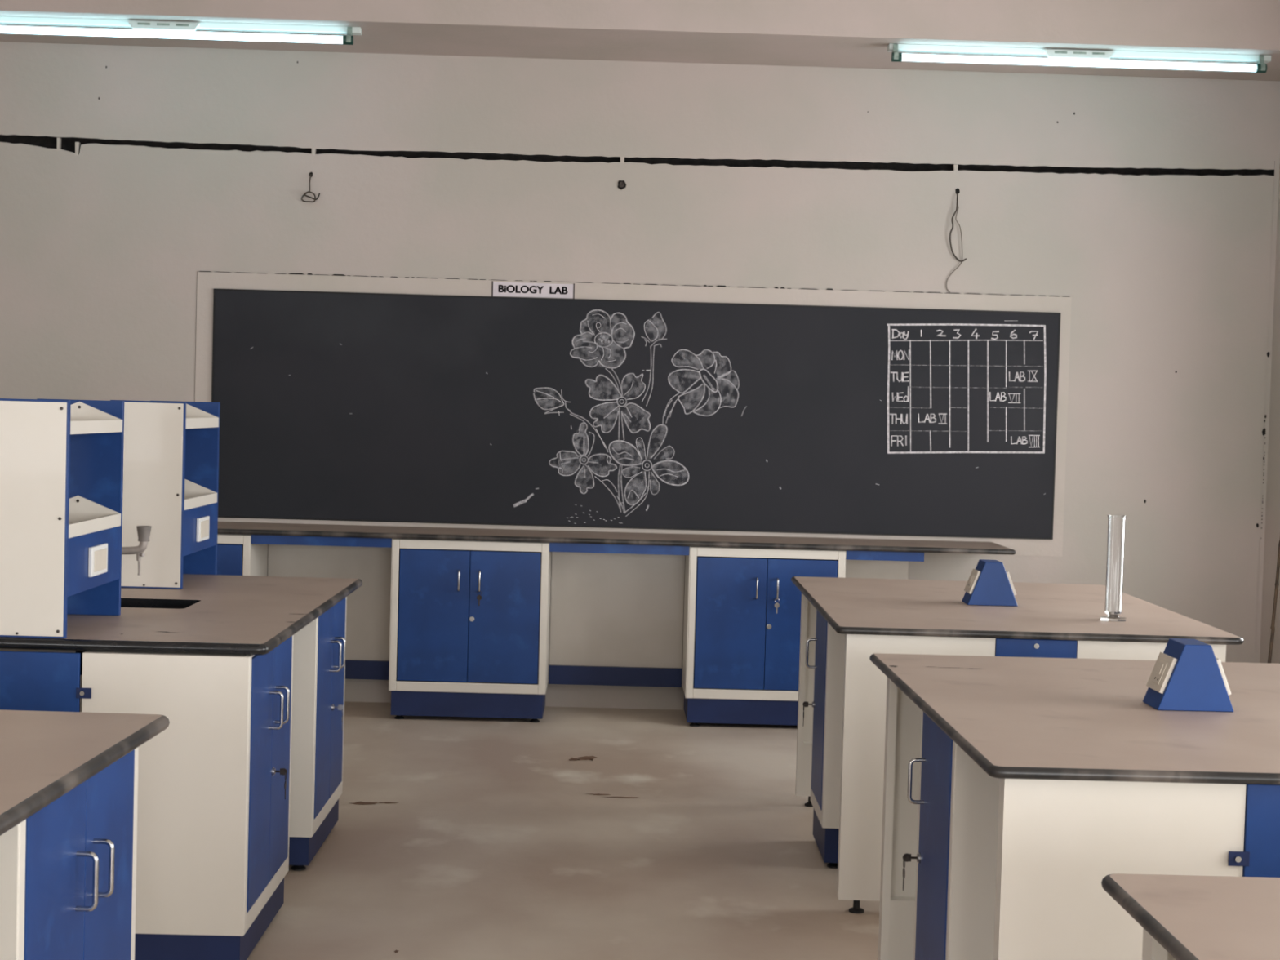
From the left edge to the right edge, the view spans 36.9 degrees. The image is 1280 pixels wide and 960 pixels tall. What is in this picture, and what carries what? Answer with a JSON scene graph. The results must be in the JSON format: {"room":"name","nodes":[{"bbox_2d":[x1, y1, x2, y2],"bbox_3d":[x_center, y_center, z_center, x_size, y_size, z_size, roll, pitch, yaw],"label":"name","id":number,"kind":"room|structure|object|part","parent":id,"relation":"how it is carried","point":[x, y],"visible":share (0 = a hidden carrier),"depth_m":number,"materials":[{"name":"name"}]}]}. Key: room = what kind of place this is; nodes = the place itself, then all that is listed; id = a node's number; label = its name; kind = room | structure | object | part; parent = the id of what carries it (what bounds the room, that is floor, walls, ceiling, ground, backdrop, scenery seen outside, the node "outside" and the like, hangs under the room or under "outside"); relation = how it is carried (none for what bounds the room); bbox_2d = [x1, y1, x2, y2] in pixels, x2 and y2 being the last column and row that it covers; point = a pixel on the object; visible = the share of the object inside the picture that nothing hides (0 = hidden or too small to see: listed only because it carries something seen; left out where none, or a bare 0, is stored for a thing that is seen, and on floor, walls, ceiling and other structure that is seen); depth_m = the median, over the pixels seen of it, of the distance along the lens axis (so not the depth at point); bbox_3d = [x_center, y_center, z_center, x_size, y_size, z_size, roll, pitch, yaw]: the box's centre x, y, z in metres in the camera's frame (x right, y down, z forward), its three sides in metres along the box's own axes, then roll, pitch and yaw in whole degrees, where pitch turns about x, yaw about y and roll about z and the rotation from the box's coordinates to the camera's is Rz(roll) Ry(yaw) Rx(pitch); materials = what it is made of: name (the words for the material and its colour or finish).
{"room":"science classroom","nodes":[
{"label":"science classroom","id":0,"kind":"room"},
{"bbox_2d":[246,701,879,959],"bbox_3d":[-0.992,1.448,3.376,8.610,0.101,13.070,2,2,-1],"label":"floor","id":1,"kind":"structure","parent":0,"point":[573,833],"depth_m":6.70,"materials":[{"name":"concrete"}]},
{"bbox_2d":[0,648,82,711],"bbox_3d":[-2.212,0.812,6.615,0.481,0.864,0.720,2,2,-1],"label":"base cabinet","id":2,"kind":"object","parent":1,"relation":"on","point":[6,650],"visible":0.02,"depth_m":6.38,"materials":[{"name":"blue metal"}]},
{"bbox_2d":[0,746,138,959],"bbox_3d":[-1.220,0.955,3.511,0.481,0.864,0.720,2,2,1],"label":"base cabinet","id":3,"kind":"object","parent":1,"relation":"on","point":[68,870],"visible":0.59,"depth_m":3.44,"materials":[{"name":"blue laminate"}]},
{"bbox_3d":[-1.028,0.886,3.346,0.019,0.684,0.319,2,2,1],"label":"door","id":4,"kind":"part","parent":3,"relation":"part of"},
{"bbox_2d":[0,710,169,835],"bbox_3d":[-1.693,0.512,2.965,1.440,0.030,1.990,2,2,1],"label":"countertop","id":5,"kind":"structure","parent":3,"relation":"on","point":[45,755],"depth_m":3.53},
{"bbox_3d":[-0.993,0.721,3.450,0.040,0.110,0.010,2,2,1],"label":"handle","id":6,"kind":"part","parent":3,"relation":"part of","materials":[{"name":"silver metal"}]},
{"bbox_3d":[-0.992,0.718,3.550,0.040,0.110,0.010,2,2,1],"label":"handle","id":7,"kind":"part","parent":3,"relation":"part of","materials":[{"name":"silver metal"}]},
{"bbox_3d":[-1.024,0.875,3.667,0.019,0.684,0.319,2,2,1],"label":"door","id":8,"kind":"part","parent":3,"relation":"part of","materials":[{"name":"blue metal"}]},
{"bbox_2d":[81,635,293,959],"bbox_3d":[-1.251,0.882,5.458,0.481,0.864,0.720,2,2,-1],"label":"base cabinet","id":9,"kind":"object","parent":1,"relation":"on","point":[213,810],"visible":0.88,"depth_m":5.10,"materials":[{"name":"white laminate"}]},
{"bbox_3d":[-1.055,0.813,5.297,0.019,0.684,0.319,2,2,-1],"label":"door","id":10,"kind":"part","parent":9,"relation":"part of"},
{"bbox_3d":[-1.059,0.828,5.459,0.018,0.746,0.712,2,2,-1],"label":"frame","id":11,"kind":"part","parent":9,"relation":"part of","materials":[{"name":"laminate"}]},
{"bbox_3d":[-1.024,0.648,5.402,0.040,0.110,0.010,2,2,-1],"label":"handle","id":12,"kind":"part","parent":9,"relation":"part of","materials":[{"name":"silver metal"}]},
{"bbox_3d":[-1.060,0.801,5.618,0.019,0.684,0.319,2,2,-1],"label":"door","id":13,"kind":"part","parent":9,"relation":"part of","materials":[{"name":"blue metal"}]},
{"bbox_2d":[275,768,287,799],"bbox_3d":[-1.025,0.867,5.477,0.034,0.090,0.025,2,2,-1],"label":"key","id":14,"kind":"object","parent":9,"relation":"hanging from","point":[283,771],"visible":1,"depth_m":5.47,"materials":[{"name":"metal"}]},
{"bbox_3d":[-1.025,0.644,5.502,0.040,0.110,0.010,2,2,-1],"label":"handle","id":15,"kind":"part","parent":9,"relation":"part of","materials":[{"name":"silver metal"}]},
{"bbox_2d":[192,533,267,576],"bbox_3d":[-2.286,0.692,9.547,0.764,0.884,0.521,2,2,-1],"label":"base cabinet","id":16,"kind":"object","parent":1,"relation":"on","point":[237,555],"visible":0.07,"depth_m":9.32,"materials":[{"name":"white laminate"}]},
{"bbox_3d":[-2.109,0.631,9.335,0.341,0.640,0.019,2,2,-1],"label":"door","id":17,"kind":"part","parent":16,"relation":"part of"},
{"bbox_3d":[-2.281,0.626,9.343,0.690,0.646,0.002,2,2,-1],"label":"shadow panel","id":18,"kind":"part","parent":16,"relation":"part of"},
{"bbox_3d":[-2.281,0.628,9.334,0.755,0.740,0.018,2,2,-1],"label":"frame","id":19,"kind":"part","parent":16,"relation":"part of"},
{"bbox_2d":[288,596,346,871],"bbox_3d":[-1.270,0.838,6.632,0.481,0.864,0.720,2,2,-1],"label":"base cabinet","id":20,"kind":"object","parent":1,"relation":"on","point":[319,646],"visible":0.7,"depth_m":6.33,"materials":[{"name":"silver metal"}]},
{"bbox_2d":[0,573,362,655],"bbox_3d":[-1.723,0.396,6.077,1.440,0.031,1.990,2,2,-1],"label":"countertop","id":21,"kind":"structure","parent":20,"relation":"on","point":[211,614],"depth_m":5.67,"materials":[{"name":"laminate"}]},
{"bbox_2d":[0,398,124,638],"bbox_3d":[-1.650,0.091,5.379,0.280,0.633,0.594,2,2,-1],"label":"rack","id":22,"kind":"object","parent":21,"relation":"on","point":[61,460],"visible":1,"depth_m":5.09,"materials":[{"name":"laminate"}]},
{"bbox_3d":[-1.645,0.102,5.098,0.252,0.633,0.018,2,2,-1],"label":"plate","id":23,"kind":"part","parent":22,"relation":"part of","materials":[{"name":"white metal"}]},
{"bbox_3d":[-1.654,0.080,5.661,0.252,0.633,0.018,2,2,-1],"label":"plate","id":24,"kind":"part","parent":22,"relation":"part of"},
{"bbox_2d":[68,495,120,537],"bbox_3d":[-1.650,0.098,5.380,0.252,0.086,0.545,2,2,-1],"label":"tray","id":25,"kind":"object","parent":22,"relation":"on","point":[89,516],"depth_m":5.65,"materials":[{"name":"metal"}]},
{"bbox_2d":[70,401,122,434],"bbox_3d":[-1.642,-0.177,5.369,0.252,0.086,0.545,2,2,-1],"label":"tray","id":26,"kind":"object","parent":22,"relation":"on","point":[86,417],"depth_m":5.64,"materials":[{"name":"metal"}]},
{"bbox_2d":[88,543,107,577],"bbox_3d":[-1.522,0.225,5.392,0.011,0.082,0.169,2,2,-1],"label":"power socket","id":27,"kind":"object","parent":22,"relation":"attached to","point":[97,553],"depth_m":5.37,"materials":[{"name":"beige plastic"}]},
{"bbox_2d":[121,525,151,575],"bbox_3d":[-1.647,0.263,6.088,0.190,0.238,0.059,2,2,-1],"label":"water tap","id":28,"kind":"object","parent":21,"relation":"on","point":[143,531],"visible":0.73,"depth_m":6.08,"materials":[{"name":"grey plastic"}]},
{"bbox_3d":[-1.632,0.208,6.087,0.141,0.060,0.025,2,2,-1],"label":"arm","id":29,"kind":"part","parent":28,"relation":"part of"},
{"bbox_2d":[136,525,151,542],"bbox_3d":[-1.572,0.170,6.086,0.047,0.048,0.046,2,2,-1],"label":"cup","id":30,"kind":"object","parent":28,"relation":"on","point":[143,531],"depth_m":6.07,"materials":[{"name":"grey plastic"}]},
{"bbox_2d":[110,400,220,589],"bbox_3d":[-1.672,0.039,6.770,0.280,0.633,0.594,2,2,-1],"label":"rack","id":31,"kind":"object","parent":21,"relation":"on","point":[171,448],"visible":0.83,"depth_m":6.48,"materials":[{"name":"white laminate"}]},
{"bbox_3d":[-1.668,0.049,6.489,0.252,0.633,0.018,2,2,-1],"label":"plate","id":32,"kind":"part","parent":31,"relation":"part of","materials":[{"name":"white metal"}]},
{"bbox_3d":[-1.677,0.028,7.052,0.252,0.633,0.018,2,2,-1],"label":"plate","id":33,"kind":"part","parent":31,"relation":"part of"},
{"bbox_2d":[184,479,217,510],"bbox_3d":[-1.672,0.046,6.771,0.252,0.086,0.545,2,2,-1],"label":"tray","id":34,"kind":"object","parent":31,"relation":"on","point":[199,494],"depth_m":7.04,"materials":[{"name":"metal"}]},
{"bbox_2d":[186,403,218,428],"bbox_3d":[-1.665,-0.230,6.760,0.252,0.086,0.545,2,2,-1],"label":"tray","id":35,"kind":"object","parent":31,"relation":"on","point":[198,415],"depth_m":7.03,"materials":[{"name":"laminate"}]},
{"bbox_2d":[195,515,209,542],"bbox_3d":[-1.544,0.172,6.783,0.011,0.082,0.169,2,2,-1],"label":"power socket","id":36,"kind":"object","parent":31,"relation":"attached to","point":[202,522],"depth_m":6.74,"materials":[{"name":"beige plastic"}]},
{"bbox_3d":[-1.073,0.769,6.471,0.019,0.684,0.319,2,2,-1],"label":"door","id":37,"kind":"part","parent":20,"relation":"part of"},
{"bbox_3d":[-1.078,0.784,6.633,0.018,0.746,0.712,2,2,-1],"label":"frame","id":38,"kind":"part","parent":20,"relation":"part of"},
{"bbox_3d":[-1.042,0.604,6.576,0.040,0.110,0.010,2,2,-1],"label":"handle","id":39,"kind":"part","parent":20,"relation":"part of","materials":[{"name":"silver metal"}]},
{"bbox_3d":[-1.079,0.757,6.792,0.019,0.684,0.319,2,2,-1],"label":"door","id":40,"kind":"part","parent":20,"relation":"part of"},
{"bbox_2d":[333,704,343,730],"bbox_3d":[-1.043,0.822,6.651,0.034,0.090,0.025,2,2,-1],"label":"key","id":41,"kind":"object","parent":20,"relation":"hanging from","point":[340,707],"visible":1,"depth_m":6.65,"materials":[{"name":"silver metal"}]},
{"bbox_3d":[-1.044,0.600,6.676,0.040,0.110,0.010,2,2,-1],"label":"handle","id":42,"kind":"part","parent":20,"relation":"part of","materials":[{"name":"silver metal"}]},
{"bbox_2d":[388,538,551,722],"bbox_3d":[-0.839,0.731,9.572,0.764,0.884,0.521,2,2,-1],"label":"base cabinet","id":43,"kind":"object","parent":1,"relation":"on","point":[451,655],"visible":0.99,"depth_m":9.35,"materials":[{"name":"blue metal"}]},
{"bbox_3d":[-1.005,0.661,9.354,0.341,0.640,0.019,2,2,-1],"label":"door","id":44,"kind":"part","parent":43,"relation":"part of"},
{"bbox_3d":[-0.878,0.488,9.321,0.010,0.110,0.040,2,2,-1],"label":"handle","id":45,"kind":"part","parent":43,"relation":"part of","materials":[{"name":"silver metal"}]},
{"bbox_3d":[-0.834,0.665,9.368,0.690,0.646,0.002,2,2,-1],"label":"shadow panel","id":46,"kind":"part","parent":43,"relation":"part of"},
{"bbox_2d":[476,591,481,605],"bbox_3d":[-0.780,0.575,9.323,0.025,0.077,0.002,2,2,-1],"label":"key","id":47,"kind":"object","parent":43,"relation":"hanging from","point":[478,597],"visible":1,"depth_m":9.32,"materials":[{"name":"metal"}]},
{"bbox_3d":[-0.778,0.491,9.323,0.010,0.110,0.040,2,2,-1],"label":"handle","id":48,"kind":"part","parent":43,"relation":"part of","materials":[{"name":"silver metal"}]},
{"bbox_3d":[-0.662,0.670,9.360,0.341,0.640,0.019,2,2,-1],"label":"door","id":49,"kind":"part","parent":43,"relation":"part of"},
{"bbox_2d":[217,521,1015,687],"bbox_3d":[-0.757,0.652,9.599,5.150,0.785,0.558,2,2,-1],"label":"workbench","id":50,"kind":"object","parent":43,"relation":"on","point":[617,598],"depth_m":9.83,"materials":[{"name":"white laminate"}]},
{"bbox_3d":[-1.548,0.297,9.338,0.680,0.045,0.018,2,2,-1],"label":"apron rail","id":51,"kind":"part","parent":50,"relation":"part of","materials":[{"name":"blue metal"}]},
{"bbox_3d":[-1.564,0.589,9.821,0.680,0.661,0.008,2,2,-1],"label":"panel","id":52,"kind":"part","parent":50,"relation":"part of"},
{"bbox_3d":[-1.574,0.967,9.819,0.680,0.095,0.020,2,2,-1],"label":"foot rail","id":53,"kind":"part","parent":50,"relation":"part of","materials":[{"name":"blue metal"}]},
{"bbox_3d":[-0.127,1.006,9.844,0.680,0.095,0.020,2,2,-1],"label":"foot rail","id":54,"kind":"part","parent":50,"relation":"part of","materials":[{"name":"blue metal"}]},
{"bbox_2d":[217,521,1015,555],"bbox_3d":[-0.747,0.273,9.585,5.150,0.026,0.558,2,2,-1],"label":"countertop","id":55,"kind":"structure","parent":50,"relation":"on","point":[224,527],"depth_m":9.39,"materials":[{"name":"laminate"}]},
{"bbox_3d":[-0.117,0.628,9.846,0.680,0.661,0.008,2,2,-1],"label":"panel","id":56,"kind":"part","parent":50,"relation":"part of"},
{"bbox_3d":[-0.100,0.336,9.363,0.680,0.045,0.018,2,2,-1],"label":"apron rail","id":57,"kind":"part","parent":50,"relation":"part of","materials":[{"name":"blue laminate"}]},
{"bbox_3d":[1.181,0.663,9.868,0.382,0.661,0.008,2,2,-1],"label":"panel","id":58,"kind":"part","parent":50,"relation":"part of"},
{"bbox_3d":[1.198,0.371,9.385,0.382,0.045,0.018,2,2,-1],"label":"apron rail","id":59,"kind":"part","parent":50,"relation":"part of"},
{"bbox_2d":[681,546,845,726],"bbox_3d":[0.608,0.770,9.596,0.764,0.884,0.521,2,2,-1],"label":"base cabinet","id":60,"kind":"object","parent":1,"relation":"on","point":[740,656],"visible":0.71,"depth_m":9.37,"materials":[{"name":"blue metal"}]},
{"bbox_3d":[0.442,0.700,9.379,0.340,0.640,0.019,2,2,-1],"label":"door","id":61,"kind":"part","parent":60,"relation":"part of","materials":[{"name":"blue metal"}]},
{"bbox_3d":[0.569,0.528,9.346,0.010,0.110,0.040,2,2,-1],"label":"handle","id":62,"kind":"part","parent":60,"relation":"part of","materials":[{"name":"silver metal"}]},
{"bbox_3d":[0.614,0.704,9.393,0.690,0.646,0.002,2,2,-1],"label":"shadow panel","id":63,"kind":"part","parent":60,"relation":"part of","materials":[{"name":"blue laminate"}]},
{"bbox_2d":[774,598,779,613],"bbox_3d":[0.667,0.614,9.348,0.025,0.077,0.002,2,2,-1],"label":"key","id":64,"kind":"object","parent":60,"relation":"hanging from","point":[776,605],"visible":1,"depth_m":9.35,"materials":[{"name":"silver metal"}]},
{"bbox_3d":[0.669,0.530,9.348,0.010,0.110,0.040,2,2,-1],"label":"handle","id":65,"kind":"part","parent":60,"relation":"part of","materials":[{"name":"silver metal"}]},
{"bbox_3d":[0.785,0.709,9.385,0.341,0.640,0.019,2,2,-1],"label":"door","id":66,"kind":"part","parent":60,"relation":"part of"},
{"bbox_2d":[805,609,844,868],"bbox_3d":[0.827,0.888,6.745,0.481,0.872,0.460,2,2,0],"label":"base cabinet","id":67,"kind":"object","parent":1,"relation":"on","point":[829,648],"visible":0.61,"depth_m":6.53,"materials":[{"name":"blue metal"}]},
{"bbox_2d":[802,701,812,719],"bbox_3d":[0.601,0.842,6.904,0.034,0.090,0.025,2,2,0],"label":"key","id":68,"kind":"object","parent":67,"relation":"hanging from","point":[805,704],"visible":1,"depth_m":6.90,"materials":[{"name":"metal"}]},
{"bbox_3d":[0.613,0.621,6.875,0.040,0.110,0.010,2,2,0],"label":"handle","id":69,"kind":"part","parent":67,"relation":"part of","materials":[{"name":"silver metal"}]},
{"bbox_3d":[0.637,0.795,6.742,0.019,0.657,0.380,2,2,0],"label":"door","id":70,"kind":"part","parent":67,"relation":"part of","materials":[{"name":"metal"}]},
{"bbox_3d":[0.638,0.811,6.742,0.018,0.729,0.452,2,2,0],"label":"frame","id":71,"kind":"part","parent":67,"relation":"part of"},
{"bbox_2d":[795,593,995,807],"bbox_3d":[1.214,0.868,7.578,1.175,0.871,0.048,2,2,0],"label":"end panel","id":72,"kind":"object","parent":1,"relation":"on","point":[808,612],"visible":0.16,"depth_m":7.57,"materials":[{"name":"white laminate"}]},
{"bbox_2d":[791,576,1244,644],"bbox_3d":[1.234,0.447,6.804,1.262,0.023,1.800,2,2,0],"label":"countertop","id":73,"kind":"structure","parent":72,"relation":"on","point":[851,606],"depth_m":6.43,"materials":[{"name":"laminate"}]},
{"bbox_2d":[961,559,1017,606],"bbox_3d":[1.234,0.361,6.763,0.175,0.151,0.125,2,2,0],"label":"switch box","id":74,"kind":"object","parent":73,"relation":"on","point":[989,584],"visible":1,"depth_m":6.70,"materials":[{"name":"blue plastic"}]},
{"bbox_2d":[966,573,975,588],"bbox_3d":[1.165,0.354,6.761,0.022,0.051,0.061,2,2,-1],"label":"rocker switch","id":75,"kind":"object","parent":74,"relation":"attached to","point":[971,584],"depth_m":6.74,"materials":[{"name":"plastic"}]},
{"bbox_3d":[1.170,0.357,6.763,0.038,0.083,0.109,2,2,0],"label":"socket plate","id":76,"kind":"part","parent":74,"relation":"part of","materials":[{"name":"beige plastic"}]},
{"bbox_3d":[1.297,0.360,6.763,0.038,0.083,0.109,2,2,0],"label":"socket plate","id":77,"kind":"part","parent":74,"relation":"part of","materials":[{"name":"beige plastic"}]},
{"bbox_2d":[1099,514,1126,621],"bbox_3d":[1.565,0.288,6.326,0.088,0.346,0.090,2,2,-1],"label":"cylinder","id":78,"kind":"object","parent":73,"relation":"on","point":[1116,525],"visible":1,"depth_m":6.30,"materials":[{"name":"clear glass"}]},
{"bbox_2d":[877,677,921,959],"bbox_3d":[1.242,0.958,5.175,1.175,0.871,0.047,2,2,-1],"label":"door","id":79,"kind":"structure","parent":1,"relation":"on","point":[903,716],"depth_m":5.17,"materials":[{"name":"white laminate"}]},
{"bbox_2d":[869,653,1279,785],"bbox_3d":[1.273,0.535,4.456,1.262,0.024,1.690,2,2,-1],"label":"countertop","id":80,"kind":"structure","parent":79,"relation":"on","point":[1015,717],"depth_m":4.21,"materials":[{"name":"laminate"}]},
{"bbox_2d":[1142,638,1233,711],"bbox_3d":[1.266,0.448,4.428,0.175,0.151,0.125,2,2,-1],"label":"switch box","id":81,"kind":"object","parent":80,"relation":"on","point":[1188,675],"visible":1,"depth_m":4.37,"materials":[{"name":"blue plastic"}]},
{"bbox_2d":[1151,659,1168,684],"bbox_3d":[1.197,0.442,4.425,0.021,0.051,0.061,2,2,-1],"label":"rocker switch","id":82,"kind":"object","parent":81,"relation":"attached to","point":[1160,670],"depth_m":4.42,"materials":[{"name":"plastic"}]},
{"bbox_3d":[1.202,0.444,4.427,0.038,0.083,0.109,2,2,-1],"label":"socket plate","id":83,"kind":"part","parent":81,"relation":"part of","materials":[{"name":"beige plastic"}]},
{"bbox_3d":[1.329,0.448,4.429,0.038,0.083,0.109,2,2,-1],"label":"socket plate","id":84,"kind":"part","parent":81,"relation":"part of","materials":[{"name":"beige plastic"}]},
{"bbox_2d":[906,710,999,959],"bbox_3d":[0.867,0.976,4.396,0.481,0.872,0.460,2,2,-1],"label":"base cabinet","id":85,"kind":"object","parent":1,"relation":"on","point":[957,802],"visible":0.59,"depth_m":4.17,"materials":[{"name":"white laminate"}]},
{"bbox_2d":[902,853,917,891],"bbox_3d":[0.638,0.930,4.551,0.034,0.090,0.025,2,2,-1],"label":"key","id":86,"kind":"object","parent":85,"relation":"hanging from","point":[907,857],"visible":1,"depth_m":4.55,"materials":[{"name":"metal"}]},
{"bbox_3d":[0.651,0.709,4.523,0.040,0.110,0.010,2,2,-1],"label":"handle","id":87,"kind":"part","parent":85,"relation":"part of","materials":[{"name":"silver metal"}]},
{"bbox_3d":[0.677,0.883,4.390,0.019,0.657,0.380,2,2,-1],"label":"door","id":88,"kind":"part","parent":85,"relation":"part of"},
{"bbox_3d":[0.678,0.899,4.390,0.018,0.729,0.452,2,2,-1],"label":"frame","id":89,"kind":"part","parent":85,"relation":"part of","materials":[{"name":"laminate"}]},
{"bbox_2d":[836,634,1226,913],"bbox_3d":[1.215,0.927,5.979,1.175,0.871,0.048,2,2,0],"label":"end panel","id":90,"kind":"object","parent":1,"relation":"on","point":[864,685],"visible":0.29,"depth_m":5.95,"materials":[{"name":"white laminate"}]},
{"bbox_2d":[995,638,1077,657],"bbox_3d":[1.216,0.898,5.955,0.251,0.811,0.016,2,2,0],"label":"drawer","id":91,"kind":"object","parent":90,"relation":"attached to","point":[1003,646],"visible":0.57,"depth_m":5.94,"materials":[{"name":"blue metal"}]},
{"bbox_2d":[993,778,1245,959],"bbox_3d":[1.266,1.014,3.686,1.175,0.871,0.047,2,2,-1],"label":"end panel","id":92,"kind":"object","parent":1,"relation":"on","point":[1058,840],"visible":0.62,"depth_m":3.65,"materials":[{"name":"white laminate"}]},
{"bbox_2d":[1227,784,1279,877],"bbox_3d":[1.251,0.984,3.660,0.283,0.811,0.020,2,2,-1],"label":"panel","id":93,"kind":"object","parent":92,"relation":"attached to","point":[1260,856],"visible":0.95,"depth_m":3.65,"materials":[{"name":"blue laminate"}]},
{"bbox_2d":[1142,928,1175,959],"bbox_3d":[1.277,1.052,2.677,1.175,0.871,0.047,2,2,-1],"label":"end panel","id":94,"kind":"object","parent":1,"relation":"on","point":[1152,949],"visible":0.02,"depth_m":2.63,"materials":[{"name":"white laminate"}]},
{"bbox_2d":[1101,873,1279,959],"bbox_3d":[1.308,0.629,1.957,1.262,0.023,1.692,2,2,-1],"label":"countertop","id":95,"kind":"structure","parent":94,"relation":"on","point":[1191,917],"depth_m":2.58,"materials":[{"name":"laminate"}]},
{"bbox_2d":[1267,539,1279,663],"bbox_3d":[3.045,0.397,9.150,0.022,1.794,0.781,3,2,26],"label":"stick","id":96,"kind":"object","parent":1,"relation":"on","point":[1273,628],"visible":0.48,"depth_m":9.07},
{"bbox_3d":[-2.194,0.856,5.441,0.481,0.864,0.720,2,2,-1],"label":"base cabinet","id":97,"kind":"object","parent":1,"relation":"on","visible":0},
{"bbox_2d":[0,650,91,711],"bbox_3d":[-1.703,0.873,5.089,0.488,0.841,0.020,2,2,-1],"label":"panel","id":98,"kind":"object","parent":97,"relation":"attached to","point":[30,681],"visible":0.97,"depth_m":5.08,"materials":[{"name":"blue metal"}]},
{"bbox_2d":[0,41,1279,710],"bbox_3d":[-0.946,-0.721,9.935,8.810,3.750,0.202,2,2,-1],"label":"wall","id":99,"kind":"structure","parent":0,"point":[128,173],"depth_m":9.83,"materials":[{"name":"paint"}]},
{"bbox_2d":[0,15,362,44],"bbox_3d":[-2.239,-2.126,9.087,1.830,0.090,0.099,2,2,-1],"label":"tube light","id":100,"kind":"object","parent":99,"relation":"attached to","point":[157,28],"visible":1,"depth_m":9.06,"materials":[{"name":"glass"}]},
{"bbox_2d":[301,172,319,202],"bbox_3d":[-1.676,-1.492,9.773,0.096,0.156,0.044,2,2,-1],"label":"wire","id":101,"kind":"object","parent":99,"relation":"hanging from","point":[310,173],"visible":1,"depth_m":9.77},
{"bbox_2d":[491,280,574,298],"bbox_3d":[-0.547,-0.973,9.827,0.422,0.078,0.003,2,2,-1],"label":"room sign","id":102,"kind":"object","parent":99,"relation":"attached to","point":[499,289],"visible":1,"depth_m":9.83,"materials":[{"name":"paper"}]},
{"bbox_2d":[617,180,626,190],"bbox_3d":[-0.092,-1.507,9.812,0.045,0.048,0.016,2,2,-1],"label":"stub","id":103,"kind":"object","parent":99,"relation":"attached to","point":[621,184],"visible":1,"depth_m":9.81,"materials":[{"name":"metal"}]},
{"bbox_2d":[194,271,1071,556],"bbox_3d":[-0.039,-0.337,9.862,4.483,1.346,0.005,2,2,-1],"label":"trim","id":104,"kind":"structure","parent":99,"relation":"attached to","point":[206,281],"depth_m":9.85,"materials":[{"name":"paint"}]},
{"bbox_2d":[211,288,1061,539],"bbox_3d":[-0.022,-0.335,9.854,4.338,1.168,0.013,2,2,-1],"label":"chalkboard","id":105,"kind":"object","parent":99,"relation":"attached to","point":[334,406],"visible":1,"depth_m":9.85,"materials":[{"name":"stone"}]},
{"bbox_2d":[0,0,1279,80],"bbox_3d":[-0.992,-2.362,9.368,8.610,0.429,0.809,2,2,-1],"label":"ceiling","id":106,"kind":"structure","parent":99,"relation":"attached to","point":[833,33],"depth_m":9.02,"materials":[{"name":"paint"}]},
{"bbox_2d":[946,188,966,292],"bbox_3d":[1.627,-1.228,9.843,0.099,0.533,0.031,2,2,-1],"label":"hanging wire","id":107,"kind":"object","parent":99,"relation":"hanging from","point":[957,191],"visible":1,"depth_m":9.84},
{"bbox_2d":[887,43,1271,73],"bbox_3d":[2.099,-2.009,9.161,1.830,0.090,0.099,2,2,-1],"label":"tube light","id":108,"kind":"object","parent":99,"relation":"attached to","point":[1081,56],"visible":1,"depth_m":9.13,"materials":[{"name":"glass"}]},
{"bbox_2d":[1259,159,1279,663],"bbox_3d":[3.464,-0.355,3.380,0.200,3.750,13.070,2,2,-1],"label":"wall","id":109,"kind":"structure","parent":0,"point":[1272,530],"depth_m":9.84,"materials":[{"name":"paint"}]}
]}

